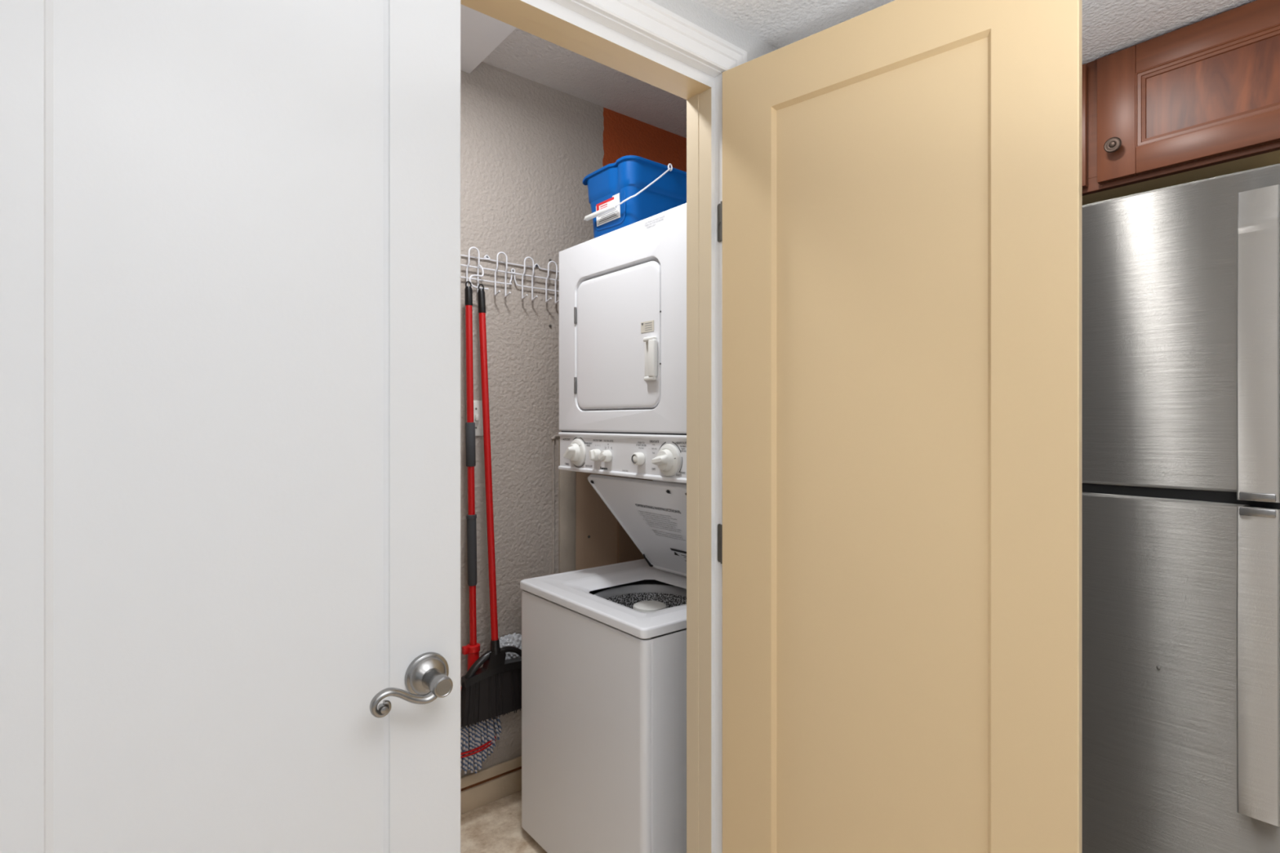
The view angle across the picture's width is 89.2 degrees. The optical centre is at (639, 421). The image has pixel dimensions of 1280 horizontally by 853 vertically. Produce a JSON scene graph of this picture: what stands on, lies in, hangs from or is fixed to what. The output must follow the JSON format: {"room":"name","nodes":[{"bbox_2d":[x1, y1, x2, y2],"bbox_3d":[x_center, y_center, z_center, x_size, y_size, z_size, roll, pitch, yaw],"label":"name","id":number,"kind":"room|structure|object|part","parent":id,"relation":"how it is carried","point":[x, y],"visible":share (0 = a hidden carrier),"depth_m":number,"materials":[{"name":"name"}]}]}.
{"room":"kitchen","nodes":[
{"label":"kitchen","id":0,"kind":"room"},
{"bbox_2d":[460,790,546,852],"bbox_3d":[0.290,1.330,-0.280,4.900,0.060,5.200,0,0,-39],"label":"floor","id":1,"kind":"structure","parent":0,"point":[494,827],"depth_m":2.06,"materials":[{"name":"beige tile"}]},
{"bbox_2d":[520,203,686,852],"bbox_3d":[0.118,0.373,2.034,0.781,1.854,0.625,0,0,-39],"label":"dryer","id":2,"kind":"object","parent":1,"relation":"on","point":[604,647],"visible":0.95,"depth_m":1.80,"materials":[{"name":"white metal"}]},
{"bbox_3d":[-0.174,0.899,1.800,0.026,0.742,0.616,0,0,-39],"label":"panel","id":3,"kind":"part","parent":2,"relation":"part of","materials":[{"name":"white metal"}]},
{"bbox_3d":[-0.134,0.101,1.935,0.022,0.036,0.036,0,0,-39],"label":"knob","id":4,"kind":"part","parent":2,"relation":"part of","materials":[{"name":"white plastic"}]},
{"bbox_2d":[520,558,686,852],"bbox_3d":[0.090,0.898,2.013,0.711,0.803,0.622,0,0,-39],"label":"washer","id":5,"kind":"object","parent":2,"relation":"in","point":[604,647],"depth_m":1.73,"materials":[{"name":"white metal"}]},
{"bbox_3d":[-0.100,0.102,1.894,0.022,0.036,0.036,0,0,-39],"label":"knob","id":6,"kind":"part","parent":2,"relation":"part of","materials":[{"name":"white plastic"}]},
{"bbox_3d":[-0.068,-0.235,1.883,0.017,0.396,0.400,0,0,-39],"label":"door panel","id":7,"kind":"part","parent":2,"relation":"part of","materials":[{"name":"white metal"}]},
{"bbox_3d":[0.021,0.097,1.946,0.244,0.122,0.610,0,0,-39],"label":"control panel","id":8,"kind":"part","parent":2,"relation":"part of","materials":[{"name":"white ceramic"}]},
{"bbox_2d":[582,155,686,238],"bbox_3d":[0.005,-0.685,2.155,0.330,0.262,0.290,0,0,-39],"label":"bucket","id":9,"kind":"object","parent":2,"relation":"on","point":[628,190],"visible":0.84,"depth_m":2.04,"materials":[{"name":"blue plastic"}]},
{"bbox_3d":[-0.096,-0.664,2.066,0.009,0.096,0.170,0,0,-39],"label":"label frame","id":10,"kind":"part","parent":9,"relation":"part of","materials":[{"name":"blue plastic"}]},
{"bbox_3d":[-0.051,-0.740,2.110,0.176,0.154,0.290,0,0,-39],"label":"wire handle","id":11,"kind":"part","parent":9,"relation":"part of","materials":[{"name":"white metal"}]},
{"bbox_3d":[0.087,0.330,1.933,0.284,0.331,0.469,0,0,-39],"label":"lid panel","id":12,"kind":"part","parent":2,"relation":"part of","materials":[{"name":"white metal"}]},
{"bbox_2d":[588,579,686,638],"bbox_3d":[0.030,0.613,1.962,0.416,0.174,0.416,0,0,-39],"label":"tub","id":13,"kind":"object","parent":2,"relation":"in","point":[640,596],"depth_m":2.11,"materials":[{"name":"white"}]},
{"bbox_2d":[605,592,686,608],"bbox_3d":[0.030,0.713,1.962,0.356,0.315,0.356,0,0,-39],"label":"basket","id":14,"kind":"object","parent":2,"relation":"on","point":[631,600],"depth_m":2.11,"materials":[{"name":"metal"}]},
{"bbox_3d":[0.025,-0.168,1.741,0.016,0.117,0.053,0,0,-39],"label":"door handle","id":15,"kind":"part","parent":2,"relation":"part of","materials":[{"name":"white plastic"}]},
{"bbox_2d":[644,215,663,228],"bbox_3d":[0.038,-0.531,1.735,0.001,0.018,0.083,0,0,-39],"label":"print","id":16,"kind":"object","parent":2,"relation":"attached to","point":[663,215],"depth_m":1.74},
{"bbox_2d":[635,504,680,513],"bbox_3d":[0.049,0.251,1.861,0.008,0.009,0.198,0,0,-39],"label":"print","id":17,"kind":"object","parent":2,"relation":"attached to","point":[651,508],"depth_m":1.86,"materials":[{"name":"grey paint"}]},
{"bbox_2d":[638,510,684,541],"bbox_3d":[0.071,0.309,1.913,0.069,0.081,0.174,0,0,-39],"label":"print","id":18,"kind":"object","parent":2,"relation":"attached to","point":[663,525],"depth_m":1.91,"materials":[{"name":"grey paper"}]},
{"bbox_2d":[1081,163,1279,852],"bbox_3d":[1.205,0.416,1.644,0.780,1.767,0.765,0,0,-39],"label":"refrigerator","id":19,"kind":"object","parent":1,"relation":"on","point":[1180,283],"visible":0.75,"depth_m":1.27,"materials":[{"name":"grey metal"}]},
{"bbox_3d":[0.959,0.690,1.445,0.068,1.071,0.765,0,0,-39],"label":"door","id":20,"kind":"part","parent":19,"relation":"part of","materials":[{"name":"silver metal"}]},
{"bbox_3d":[0.959,-0.167,1.445,0.068,0.601,0.765,0,0,-39],"label":"freezer door","id":21,"kind":"part","parent":19,"relation":"part of","materials":[{"name":"silver metal"}]},
{"bbox_3d":[1.105,0.433,1.160,0.017,0.557,0.056,0,0,-39],"label":"door handle","id":22,"kind":"part","parent":19,"relation":"part of","materials":[{"name":"silver metal"}]},
{"bbox_3d":[1.106,-0.137,1.161,0.019,0.559,0.056,0,0,-39],"label":"door handle","id":23,"kind":"part","parent":19,"relation":"part of","materials":[{"name":"silver metal"}]},
{"bbox_2d":[460,62,686,777],"bbox_3d":[-0.579,0.015,2.231,3.100,2.570,0.100,0,0,-39],"label":"wall","id":24,"kind":"structure","parent":0,"point":[528,147],"depth_m":2.29,"materials":[{"name":"beige paint"}]},
{"bbox_2d":[466,400,483,435],"bbox_3d":[-0.550,-0.010,2.179,0.067,0.120,0.018,0,0,-39],"label":"light switch","id":25,"kind":"object","parent":24,"relation":"attached to","point":[477,405],"visible":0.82,"depth_m":2.19,"materials":[{"name":"white plastic"}]},
{"bbox_2d":[460,4,515,73],"bbox_3d":[-0.846,-1.192,1.304,1.521,0.056,1.007,0,0,-39],"label":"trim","id":26,"kind":"structure","parent":24,"relation":"attached to","point":[481,33],"depth_m":1.96,"materials":[{"name":"white paint"}]},
{"bbox_2d":[460,768,521,814],"bbox_3d":[-0.583,1.264,2.155,3.000,0.072,0.013,0,0,-39],"label":"baseboard","id":27,"kind":"structure","parent":24,"relation":"attached to","point":[476,797],"depth_m":2.21,"materials":[{"name":"beige paint"}]},
{"bbox_2d":[460,755,521,789],"bbox_3d":[-0.584,1.200,2.156,3.000,0.035,0.011,0,0,-39],"label":"trim","id":28,"kind":"structure","parent":24,"relation":"attached to","point":[487,773],"depth_m":2.21,"materials":[{"name":"beige paint"}]},
{"bbox_2d":[460,766,521,791],"bbox_3d":[-0.586,1.223,2.159,3.000,0.014,0.004,0,0,-39],"label":"trim","id":29,"kind":"structure","parent":24,"relation":"attached to","point":[520,767],"depth_m":2.22,"materials":[{"name":"beige wood"}]},
{"bbox_2d":[460,246,559,304],"bbox_3d":[-0.543,-0.502,2.162,0.770,0.152,0.053,0,0,-39],"label":"hook rack","id":30,"kind":"object","parent":24,"relation":"attached to","point":[486,257],"visible":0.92,"depth_m":2.25,"materials":[{"name":"white metal"}]},
{"bbox_2d":[468,265,488,289],"bbox_3d":[-0.540,-0.481,2.154,0.067,0.087,0.030,0,0,-39],"label":"wire hook","id":31,"kind":"object","parent":30,"relation":"hanging from","point":[481,266],"visible":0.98,"depth_m":2.15,"materials":[{"name":"white metal"}]},
{"bbox_2d":[460,280,501,774],"bbox_3d":[-0.549,0.343,2.110,0.210,1.600,0.049,0,0,-39],"label":"mop","id":32,"kind":"object","parent":30,"relation":"hanging from","point":[477,741],"visible":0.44,"depth_m":2.10,"materials":[{"name":"red paint"}]},
{"bbox_2d":[462,643,479,671],"bbox_3d":[-0.548,0.799,2.108,0.059,0.142,0.044,0,0,-39],"label":"socket","id":33,"kind":"object","parent":32,"relation":"attached to","point":[473,650],"depth_m":2.10,"materials":[{"name":"red plastic"}]},
{"bbox_2d":[460,284,521,728],"bbox_3d":[-0.474,0.250,2.122,0.269,1.405,0.104,0,0,-39],"label":"broom","id":34,"kind":"object","parent":30,"relation":"hanging from","point":[493,690],"visible":0.87,"depth_m":2.10,"materials":[{"name":"red paint"}]},
{"bbox_3d":[-0.553,-0.520,2.174,0.770,0.094,0.015,0,0,-39],"label":"rail","id":35,"kind":"part","parent":30,"relation":"part of","materials":[{"name":"white metal"}]},
{"bbox_2d":[499,632,521,659],"bbox_3d":[-0.445,0.786,2.227,0.160,0.114,0.060,0,0,-39],"label":"plastic wrap","id":36,"kind":"object","parent":24,"relation":"attached to","point":[510,640],"visible":0.3,"depth_m":2.21,"materials":[{"name":"white"}]},
{"bbox_2d":[551,435,559,574],"bbox_3d":[-0.297,0.615,2.386,0.066,1.133,0.016,0,0,-39],"label":"trim","id":37,"kind":"structure","parent":24,"relation":"attached to","point":[553,437],"depth_m":2.37,"materials":[{"name":"beige paint"}]},
{"bbox_2d":[558,439,575,573],"bbox_3d":[-0.270,0.624,2.409,0.069,1.117,0.012,0,0,-39],"label":"trim","id":38,"kind":"structure","parent":24,"relation":"attached to","point":[566,479],"depth_m":2.40,"materials":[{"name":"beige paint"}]},
{"bbox_2d":[575,471,617,570],"bbox_3d":[-0.168,0.616,2.495,0.198,1.132,0.006,0,0,-39],"label":"trim","id":39,"kind":"structure","parent":24,"relation":"attached to","point":[593,518],"depth_m":2.48,"materials":[{"name":"beige paint"}]},
{"bbox_2d":[617,475,653,563],"bbox_3d":[0.211,0.616,2.793,0.764,1.132,0.018,0,0,-39],"label":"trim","id":40,"kind":"structure","parent":24,"relation":"attached to","point":[627,550],"depth_m":2.56,"materials":[{"name":"beige paint"}]},
{"bbox_2d":[481,27,686,137],"bbox_3d":[-0.263,-1.245,1.839,3.100,0.050,1.107,0,0,-39],"label":"ceiling","id":41,"kind":"structure","parent":0,"point":[524,54],"depth_m":2.32,"materials":[{"name":"white paint"}]},
{"bbox_2d":[650,0,777,62],"bbox_3d":[-0.586,0.015,0.805,4.900,2.570,0.097,0,0,-39],"label":"wall","id":42,"kind":"structure","parent":0,"point":[691,11],"depth_m":1.35,"materials":[{"name":"white paint"}]},
{"bbox_2d":[0,0,460,852],"bbox_3d":[-0.490,0.285,0.800,0.579,2.006,0.100,0,0,-39],"label":"door","id":43,"kind":"structure","parent":42,"relation":"in","point":[229,229],"depth_m":0.81,"materials":[{"name":"white paint"}]},
{"bbox_3d":[-0.320,0.380,0.891,0.096,0.036,0.017,0,0,-37],"label":"lever","id":44,"kind":"part","parent":43,"relation":"part of","materials":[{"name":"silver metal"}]},
{"bbox_2d":[460,0,722,852],"bbox_3d":[-0.313,0.285,1.025,1.170,2.030,0.097,0,0,-39],"label":"trim","id":45,"kind":"structure","parent":42,"relation":"attached to","point":[571,25],"depth_m":1.37,"materials":[{"name":"white paint"}]},
{"bbox_2d":[574,0,746,71],"bbox_3d":[-0.278,0.256,0.981,1.290,2.088,0.016,0,0,-39],"label":"trim","id":46,"kind":"structure","parent":42,"relation":"attached to","point":[646,17],"depth_m":1.25,"materials":[{"name":"white paint"}]},
{"bbox_2d":[717,0,1081,852],"bbox_3d":[0.403,0.285,1.154,0.635,2.006,0.035,0,0,41],"label":"door","id":47,"kind":"structure","parent":42,"relation":"in","point":[900,210],"depth_m":1.10,"materials":[{"name":"beige paint"}]},
{"bbox_3d":[0.411,0.234,1.147,0.378,1.685,0.015,0,0,41],"label":"panel","id":48,"kind":"part","parent":47,"relation":"part of","materials":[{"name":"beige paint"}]},
{"bbox_2d":[692,0,1256,64],"bbox_3d":[0.684,-0.868,-0.768,4.900,0.050,3.946,0,0,-39],"label":"ceiling","id":49,"kind":"structure","parent":0,"point":[1108,27],"depth_m":1.35,"materials":[{"name":"textured white paint"}]},
{"bbox_3d":[2.205,0.040,1.169,0.100,2.520,5.050,0,0,-39],"label":"wall","id":50,"kind":"structure","parent":0,"visible":0},
{"bbox_2d":[1081,0,1279,205],"bbox_3d":[1.287,-0.690,1.692,0.672,0.304,0.868,0,0,-39],"label":"upper cabinet","id":51,"kind":"object","parent":50,"relation":"attached to","point":[1198,100],"visible":0.45,"depth_m":1.38,"materials":[{"name":"brown wood"}]},
{"bbox_3d":[1.064,-0.619,1.456,0.028,0.033,0.033,0,0,-39],"label":"knob","id":52,"kind":"part","parent":51,"relation":"part of","materials":[{"name":"silver metal"}]},
{"bbox_3d":[1.070,-0.690,1.518,0.020,0.304,0.868,0,0,-39],"label":"frame","id":53,"kind":"part","parent":51,"relation":"part of","materials":[{"name":"brown wood"}]},
{"bbox_3d":[1.192,-0.803,1.335,0.019,0.062,0.276,0,0,-39],"label":"rail","id":54,"kind":"part","parent":51,"relation":"part of","materials":[{"name":"brown wood"}]},
{"bbox_3d":[1.192,-0.578,1.335,0.019,0.058,0.276,0,0,-39],"label":"rail","id":55,"kind":"part","parent":51,"relation":"part of","materials":[{"name":"brown wood"}]},
{"bbox_3d":[1.189,-0.689,1.334,0.012,0.166,0.277,0,0,-39],"label":"panel moulding","id":56,"kind":"part","parent":51,"relation":"part of","materials":[{"name":"brown wood"}]},
{"bbox_3d":[1.195,-0.689,1.338,0.006,0.146,0.256,0,0,-39],"label":"panel","id":57,"kind":"part","parent":51,"relation":"part of","materials":[{"name":"brown wood"}]}
]}

